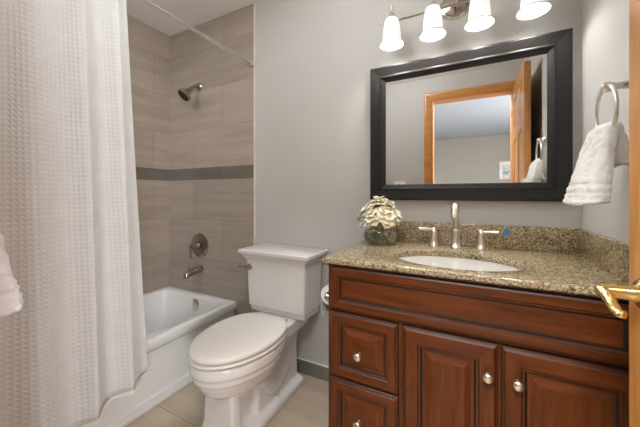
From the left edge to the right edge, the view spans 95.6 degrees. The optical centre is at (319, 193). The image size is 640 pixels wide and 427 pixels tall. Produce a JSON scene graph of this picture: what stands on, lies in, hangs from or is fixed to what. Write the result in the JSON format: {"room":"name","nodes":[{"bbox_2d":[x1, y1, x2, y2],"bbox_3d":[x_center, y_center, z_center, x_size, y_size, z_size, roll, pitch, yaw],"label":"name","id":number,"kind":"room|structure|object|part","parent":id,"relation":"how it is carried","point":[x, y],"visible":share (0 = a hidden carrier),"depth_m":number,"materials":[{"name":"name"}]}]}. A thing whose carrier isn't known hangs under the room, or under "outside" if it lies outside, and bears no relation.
{"room":"bathroom","nodes":[
{"label":"bathroom","id":0,"kind":"room"},
{"bbox_2d":[127,14,169,293],"bbox_3d":[-1.610,-0.095,1.752,0.008,2.440,1.513,0,0,28],"label":"wall","id":1,"kind":"structure","parent":0,"point":[149,48],"depth_m":2.28,"materials":[{"name":"tile"}]},
{"bbox_2d":[121,380,192,426],"bbox_3d":[-0.949,1.122,1.405,0.008,0.006,1.511,0,0,28],"label":"trim","id":2,"kind":"structure","parent":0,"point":[142,413],"depth_m":1.54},
{"bbox_2d":[126,0,264,35],"bbox_3d":[-0.411,-1.365,1.187,2.840,0.100,1.622,0,0,28],"label":"ceiling","id":3,"kind":"structure","parent":0,"point":[194,13],"depth_m":2.09,"materials":[{"name":"paint"}]},
{"bbox_2d":[125,372,328,426],"bbox_3d":[-0.437,1.175,1.138,2.840,0.100,1.732,0,0,28],"label":"floor","id":4,"kind":"structure","parent":0,"point":[308,406],"depth_m":1.51,"materials":[{"name":"tile"}]},
{"bbox_2d":[91,286,236,426],"bbox_3d":[-1.271,0.945,1.579,0.748,0.360,1.500,0,0,28],"label":"bathtub","id":5,"kind":"object","parent":4,"relation":"on","point":[174,317],"visible":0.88,"depth_m":1.70,"materials":[{"name":"ceramic"}]},
{"bbox_3d":[-0.936,0.829,2.171,0.084,0.084,0.019,0,0,28],"label":"overflow plate","id":6,"kind":"part","parent":5,"relation":"part of","materials":[{"name":"silver metal"}]},
{"bbox_2d":[188,243,327,426],"bbox_3d":[-0.338,0.728,1.519,0.490,0.795,0.749,0,0,28],"label":"toilet","id":7,"kind":"object","parent":4,"relation":"on","point":[244,365],"visible":1,"depth_m":1.47,"materials":[{"name":"white ceramic"}]},
{"bbox_3d":[-0.394,0.707,1.404,0.390,0.012,0.493,0,0,28],"label":"seat","id":8,"kind":"part","parent":7,"relation":"part of","materials":[{"name":"plastic"}]},
{"bbox_3d":[-0.391,0.683,1.410,0.386,0.023,0.500,0,0,28],"label":"seat lid","id":9,"kind":"part","parent":7,"relation":"part of","materials":[{"name":"plastic"}]},
{"bbox_3d":[-0.427,0.435,1.725,0.036,0.036,0.032,0,0,28],"label":"flush lever","id":10,"kind":"part","parent":7,"relation":"part of","materials":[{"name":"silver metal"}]},
{"bbox_3d":[-0.341,0.913,1.507,0.386,0.423,0.715,0,0,28],"label":"bowl","id":11,"kind":"part","parent":7,"relation":"part of","materials":[{"name":"white ceramic"}]},
{"bbox_3d":[-0.221,0.364,1.736,0.483,0.068,0.256,0,0,28],"label":"tank lid","id":12,"kind":"part","parent":7,"relation":"part of","materials":[{"name":"white ceramic"}]},
{"bbox_3d":[-0.215,0.550,1.747,0.409,0.301,0.207,0,0,28],"label":"tank","id":13,"kind":"part","parent":7,"relation":"part of","materials":[{"name":"white ceramic"}]},
{"bbox_2d":[326,263,628,426],"bbox_3d":[0.543,0.697,1.150,0.903,0.856,0.580,0,0,28],"label":"vanity cabinet","id":14,"kind":"object","parent":4,"relation":"on","point":[406,350],"visible":0.96,"depth_m":0.91,"materials":[{"name":"brown wood"}]},
{"bbox_3d":[0.137,0.837,1.052,0.029,0.029,0.030,0,0,28],"label":"knob","id":15,"kind":"part","parent":14,"relation":"part of","materials":[{"name":"silver metal"}]},
{"bbox_3d":[0.137,0.590,1.052,0.029,0.029,0.030,0,0,28],"label":"knob","id":16,"kind":"part","parent":14,"relation":"part of","materials":[{"name":"silver metal"}]},
{"bbox_3d":[0.156,0.833,1.069,0.262,0.254,0.020,0,0,28],"label":"drawer","id":17,"kind":"part","parent":14,"relation":"part of","materials":[{"name":"brown wood"}]},
{"bbox_3d":[0.156,0.576,1.069,0.262,0.245,0.020,0,0,28],"label":"drawer","id":18,"kind":"part","parent":14,"relation":"part of","materials":[{"name":"brown wood"}]},
{"bbox_3d":[0.410,0.729,0.936,0.278,0.552,0.020,0,0,28],"label":"door","id":19,"kind":"part","parent":14,"relation":"part of","materials":[{"name":"brown wood"}]},
{"bbox_2d":[321,240,628,300],"bbox_3d":[0.545,0.257,1.164,0.922,0.022,0.574,0,0,28],"label":"countertop","id":20,"kind":"structure","parent":14,"relation":"on","point":[571,273],"depth_m":1.01,"materials":[{"name":"stone"}]},
{"bbox_2d":[364,222,395,245],"bbox_3d":[0.296,0.196,1.431,0.154,0.100,0.154,0,0,28],"label":"glass vase","id":21,"kind":"object","parent":20,"relation":"on","point":[374,235],"visible":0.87,"depth_m":1.37,"materials":[{"name":"glass"}]},
{"bbox_2d":[357,211,362,222],"bbox_3d":[0.256,0.152,1.456,0.143,0.164,0.088,0,0,-4],"label":"flower","id":22,"kind":"object","parent":21,"relation":"in","point":[359,214],"visible":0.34,"depth_m":1.44,"materials":[{"name":"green plant"}]},
{"bbox_2d":[359,214,370,227],"bbox_3d":[0.253,0.158,1.420,0.125,0.151,0.096,0,0,28],"label":"flower","id":23,"kind":"object","parent":21,"relation":"in","point":[364,218],"visible":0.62,"depth_m":1.41,"materials":[{"name":"beige plant"}]},
{"bbox_2d":[361,204,374,215],"bbox_3d":[0.254,0.140,1.419,0.115,0.188,0.092,0,0,28],"label":"flower","id":24,"kind":"object","parent":21,"relation":"in","point":[364,210],"visible":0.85,"depth_m":1.41,"materials":[{"name":"beige plant"}]},
{"bbox_2d":[364,208,381,226],"bbox_3d":[0.264,0.150,1.403,0.108,0.167,0.103,0,0,8],"label":"flower","id":25,"kind":"object","parent":21,"relation":"in","point":[372,221],"visible":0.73,"depth_m":1.38,"materials":[{"name":"beige plant"}]},
{"bbox_2d":[369,196,389,224],"bbox_3d":[0.292,0.120,1.431,0.110,0.226,0.108,0,0,28],"label":"flower","id":26,"kind":"object","parent":21,"relation":"in","point":[377,199],"visible":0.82,"depth_m":1.41,"materials":[{"name":"beige plant"}]},
{"bbox_2d":[372,205,391,224],"bbox_3d":[0.303,0.144,1.392,0.098,0.179,0.102,0,0,28],"label":"flower","id":27,"kind":"object","parent":21,"relation":"in","point":[382,208],"visible":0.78,"depth_m":1.37,"materials":[{"name":"beige plant"}]},
{"bbox_2d":[377,210,396,228],"bbox_3d":[0.309,0.154,1.389,0.110,0.159,0.103,0,0,28],"label":"flower","id":28,"kind":"object","parent":21,"relation":"in","point":[391,223],"visible":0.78,"depth_m":1.35,"materials":[{"name":"beige plant"}]},
{"bbox_2d":[378,198,395,210],"bbox_3d":[0.325,0.126,1.423,0.097,0.215,0.099,0,0,28],"label":"flower","id":29,"kind":"object","parent":21,"relation":"in","point":[388,205],"visible":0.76,"depth_m":1.40,"materials":[{"name":"beige plant"}]},
{"bbox_2d":[389,207,401,225],"bbox_3d":[0.340,0.149,1.419,0.089,0.170,0.134,0,0,-36],"label":"flower","id":30,"kind":"object","parent":21,"relation":"in","point":[396,213],"visible":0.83,"depth_m":1.38,"materials":[{"name":"beige plant"}]},
{"bbox_2d":[419,202,498,250],"bbox_3d":[0.606,0.141,1.289,0.331,0.209,0.140,0,0,28],"label":"bathroom faucet","id":31,"kind":"object","parent":20,"relation":"on","point":[455,241],"visible":1,"depth_m":1.30,"materials":[{"name":"silver metal"}]},
{"bbox_3d":[0.508,0.167,1.384,0.068,0.018,0.021,0,0,17],"label":"lever","id":32,"kind":"part","parent":31,"relation":"part of","materials":[{"name":"silver metal"}]},
{"bbox_3d":[0.540,0.201,1.374,0.050,0.089,0.050,0,0,28],"label":"handle","id":33,"kind":"part","parent":31,"relation":"part of","materials":[{"name":"silver metal"}]},
{"bbox_3d":[0.601,0.141,1.288,0.052,0.209,0.133,0,0,28],"label":"spout","id":34,"kind":"part","parent":31,"relation":"part of","materials":[{"name":"silver metal"}]},
{"bbox_3d":[0.713,0.201,1.284,0.050,0.089,0.050,0,0,28],"label":"handle","id":35,"kind":"part","parent":31,"relation":"part of","materials":[{"name":"silver metal"}]},
{"bbox_3d":[0.739,0.167,1.264,0.068,0.018,0.021,0,0,38],"label":"lever","id":36,"kind":"part","parent":31,"relation":"part of","materials":[{"name":"silver metal"}]},
{"bbox_2d":[399,256,519,270],"bbox_3d":[0.505,0.346,1.093,0.475,0.153,0.334,0,0,28],"label":"sink","id":37,"kind":"object","parent":20,"relation":"in","point":[437,261],"visible":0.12,"depth_m":1.12,"materials":[{"name":"white ceramic"}]},
{"bbox_2d":[577,229,628,281],"bbox_3d":[0.943,0.194,0.952,0.020,0.103,0.540,0,0,28],"label":"side splash","id":38,"kind":"object","parent":20,"relation":"on","point":[611,254],"visible":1,"depth_m":0.94,"materials":[{"name":"stone"}]},
{"bbox_3d":[0.428,0.272,0.930,0.903,0.008,0.016,0,0,28],"label":"rail","id":39,"kind":"part","parent":14,"relation":"part of","materials":[{"name":"brown wood"}]},
{"bbox_3d":[0.499,0.545,0.862,0.029,0.029,0.030,0,0,28],"label":"knob","id":40,"kind":"part","parent":14,"relation":"part of","materials":[{"name":"silver metal"}]},
{"bbox_3d":[0.566,0.545,0.828,0.029,0.029,0.030,0,0,28],"label":"knob","id":41,"kind":"part","parent":14,"relation":"part of","materials":[{"name":"silver metal"}]},
{"bbox_3d":[0.681,0.729,0.795,0.313,0.552,0.020,0,0,28],"label":"door","id":42,"kind":"part","parent":14,"relation":"part of","materials":[{"name":"brown wood"}]},
{"bbox_2d":[170,0,581,365],"bbox_3d":[-0.061,-0.095,1.857,2.840,2.440,0.109,0,0,28],"label":"wall","id":43,"kind":"structure","parent":0,"point":[315,59],"depth_m":1.85,"materials":[{"name":"grey paint"}]},
{"bbox_2d":[178,83,201,100],"bbox_3d":[-0.993,-0.780,2.190,0.107,0.164,0.162,0,0,28],"label":"shower fixture","id":44,"kind":"object","parent":43,"relation":"attached to","point":[185,94],"visible":1,"depth_m":2.16,"materials":[{"name":"silver metal"}]},
{"bbox_2d":[183,265,202,278],"bbox_3d":[-0.957,0.585,2.181,0.056,0.070,0.150,0,0,28],"label":"tub spout","id":45,"kind":"object","parent":43,"relation":"attached to","point":[198,269],"visible":1,"depth_m":2.16,"materials":[{"name":"silver metal"}]},
{"bbox_2d":[141,0,253,66],"bbox_3d":[-0.822,-0.902,1.345,0.044,0.044,1.503,0,0,28],"label":"shower curtain rod","id":46,"kind":"object","parent":43,"relation":"attached to","point":[250,63],"visible":1,"depth_m":1.62,"materials":[{"name":"metal"}]},
{"bbox_2d":[0,0,147,426],"bbox_3d":[-0.978,0.062,1.046,0.065,1.970,0.742,0,0,28],"label":"shower curtain","id":47,"kind":"object","parent":46,"relation":"hanging from","point":[76,344],"visible":1,"depth_m":1.11,"materials":[{"name":"fabric"}]},
{"bbox_2d":[189,233,208,258],"bbox_3d":[-0.953,0.398,2.209,0.188,0.188,0.092,0,0,28],"label":"shower valve","id":48,"kind":"object","parent":43,"relation":"attached to","point":[199,246],"visible":1,"depth_m":2.22,"materials":[{"name":"silver metal"}]},
{"bbox_2d":[254,3,255,311],"bbox_3d":[-0.452,-0.095,2.004,0.009,2.440,0.011,0,0,28],"label":"trim","id":49,"kind":"structure","parent":43,"relation":"attached to","point":[254,3],"depth_m":2.00,"materials":[{"name":"tile"}]},
{"bbox_2d":[297,359,328,381],"bbox_3d":[-0.083,1.084,1.811,0.824,0.082,0.011,0,0,28],"label":"baseboard","id":50,"kind":"structure","parent":43,"relation":"attached to","point":[317,371],"depth_m":1.78,"materials":[{"name":"tile"}]},
{"bbox_2d":[297,357,328,367],"bbox_3d":[-0.082,1.041,1.811,0.824,0.004,0.010,0,0,28],"label":"trim","id":51,"kind":"structure","parent":43,"relation":"attached to","point":[297,357],"depth_m":1.79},
{"bbox_2d":[379,0,551,50],"bbox_3d":[0.626,-0.861,1.339,0.719,0.243,0.188,0,0,28],"label":"vanity light","id":52,"kind":"object","parent":43,"relation":"attached to","point":[480,18],"visible":1,"depth_m":1.32,"materials":[{"name":"white glass"}]},
{"bbox_3d":[0.356,-0.805,1.441,0.115,0.128,0.115,0,0,28],"label":"lamp shade","id":53,"kind":"part","parent":52,"relation":"part of","materials":[{"name":"white glass"}]},
{"bbox_3d":[0.525,-0.805,1.353,0.115,0.128,0.115,0,0,28],"label":"lamp shade","id":54,"kind":"part","parent":52,"relation":"part of","materials":[{"name":"white glass"}]},
{"bbox_3d":[0.695,-0.805,1.264,0.115,0.128,0.115,0,0,28],"label":"lamp shade","id":55,"kind":"part","parent":52,"relation":"part of","materials":[{"name":"white glass"}]},
{"bbox_3d":[0.864,-0.805,1.175,0.115,0.128,0.115,0,0,28],"label":"lamp shade","id":56,"kind":"part","parent":52,"relation":"part of","materials":[{"name":"white glass"}]},
{"bbox_2d":[370,28,572,201],"bbox_3d":[0.665,-0.328,1.408,0.867,0.720,0.031,0,0,28],"label":"framed mirror","id":57,"kind":"object","parent":43,"relation":"attached to","point":[493,122],"visible":0.96,"depth_m":1.37,"materials":[{"name":"black mirror"}]},
{"bbox_3d":[0.670,-0.328,1.416,0.727,0.580,0.010,0,0,28],"label":"glass","id":58,"kind":"part","parent":57,"relation":"part of","materials":[{"name":"silver mirror"}]},
{"bbox_2d":[393,221,580,252],"bbox_3d":[0.674,0.194,1.409,0.920,0.103,0.020,0,0,28],"label":"backsplash","id":59,"kind":"structure","parent":43,"relation":"attached to","point":[551,239],"depth_m":1.32,"materials":[{"name":"stone"}]},
{"bbox_2d":[503,228,509,235],"bbox_3d":[0.842,0.172,1.309,0.024,0.036,0.001,0,0,28],"label":"tape","id":60,"kind":"object","parent":59,"relation":"attached to","point":[506,232],"visible":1,"depth_m":1.31,"materials":[{"name":"blue plastic"}]},
{"bbox_2d":[582,0,628,242],"bbox_3d":[0.780,-0.095,0.507,0.100,2.440,1.522,0,0,28],"label":"wall","id":61,"kind":"structure","parent":0,"point":[605,23],"depth_m":0.98,"materials":[{"name":"grey paint"}]},
{"bbox_2d":[563,121,628,205],"bbox_3d":[0.794,-0.084,0.828,0.150,0.233,0.209,0,0,28],"label":"hand towel","id":62,"kind":"object","parent":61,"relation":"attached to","point":[605,147],"visible":0.95,"depth_m":0.77,"materials":[{"name":"white fabric"}]},
{"bbox_2d":[594,80,628,127],"bbox_3d":[0.833,-0.244,0.806,0.081,0.172,0.150,0,0,28],"label":"towel ring","id":63,"kind":"object","parent":61,"relation":"attached to","point":[608,86],"visible":0.73,"depth_m":0.80,"materials":[{"name":"silver metal"}]},
{"bbox_3d":[0.833,-0.302,0.806,0.081,0.056,0.056,0,0,28],"label":"post","id":64,"kind":"part","parent":63,"relation":"part of","materials":[{"name":"silver metal"}]},
{"bbox_3d":[0.116,-0.095,-0.066,4.934,2.440,0.110,0,0,28],"label":"wall","id":65,"kind":"structure","parent":0,"visible":0},
{"bbox_2d":[594,0,639,426],"bbox_3d":[0.466,0.104,0.269,0.113,2.018,0.811,0,0,26],"label":"door","id":66,"kind":"structure","parent":65,"relation":"in","point":[609,293],"depth_m":0.60,"materials":[{"name":"brown wood"}]},
{"bbox_3d":[0.580,0.202,0.553,0.065,0.044,0.111,0,0,28],"label":"lever handle","id":67,"kind":"part","parent":66,"relation":"part of","materials":[{"name":"gold metal"}]},
{"bbox_3d":[-0.532,-0.044,0.384,0.139,0.161,0.087,0,0,28],"label":"towel ring","id":68,"kind":"object","parent":65,"relation":"attached to","visible":0},
{"bbox_2d":[0,232,23,316],"bbox_3d":[-0.514,0.200,0.409,0.176,0.422,0.109,0,0,28],"label":"hand towel","id":69,"kind":"object","parent":68,"relation":"hanging from","point":[11,300],"visible":1,"depth_m":0.41,"materials":[{"name":"white fabric"}]},
{"bbox_3d":[0.076,0.440,1.292,0.062,0.044,0.168,0,0,28],"label":"toilet paper holder","id":70,"kind":"object","parent":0,"visible":0},
{"bbox_2d":[321,284,328,314],"bbox_3d":[0.063,0.466,1.298,0.085,0.135,0.100,0,0,28],"label":"toilet paper roll","id":71,"kind":"object","parent":70,"relation":"hanging from","point":[324,302],"visible":0.22,"depth_m":1.27,"materials":[{"name":"white paper"}]}
]}

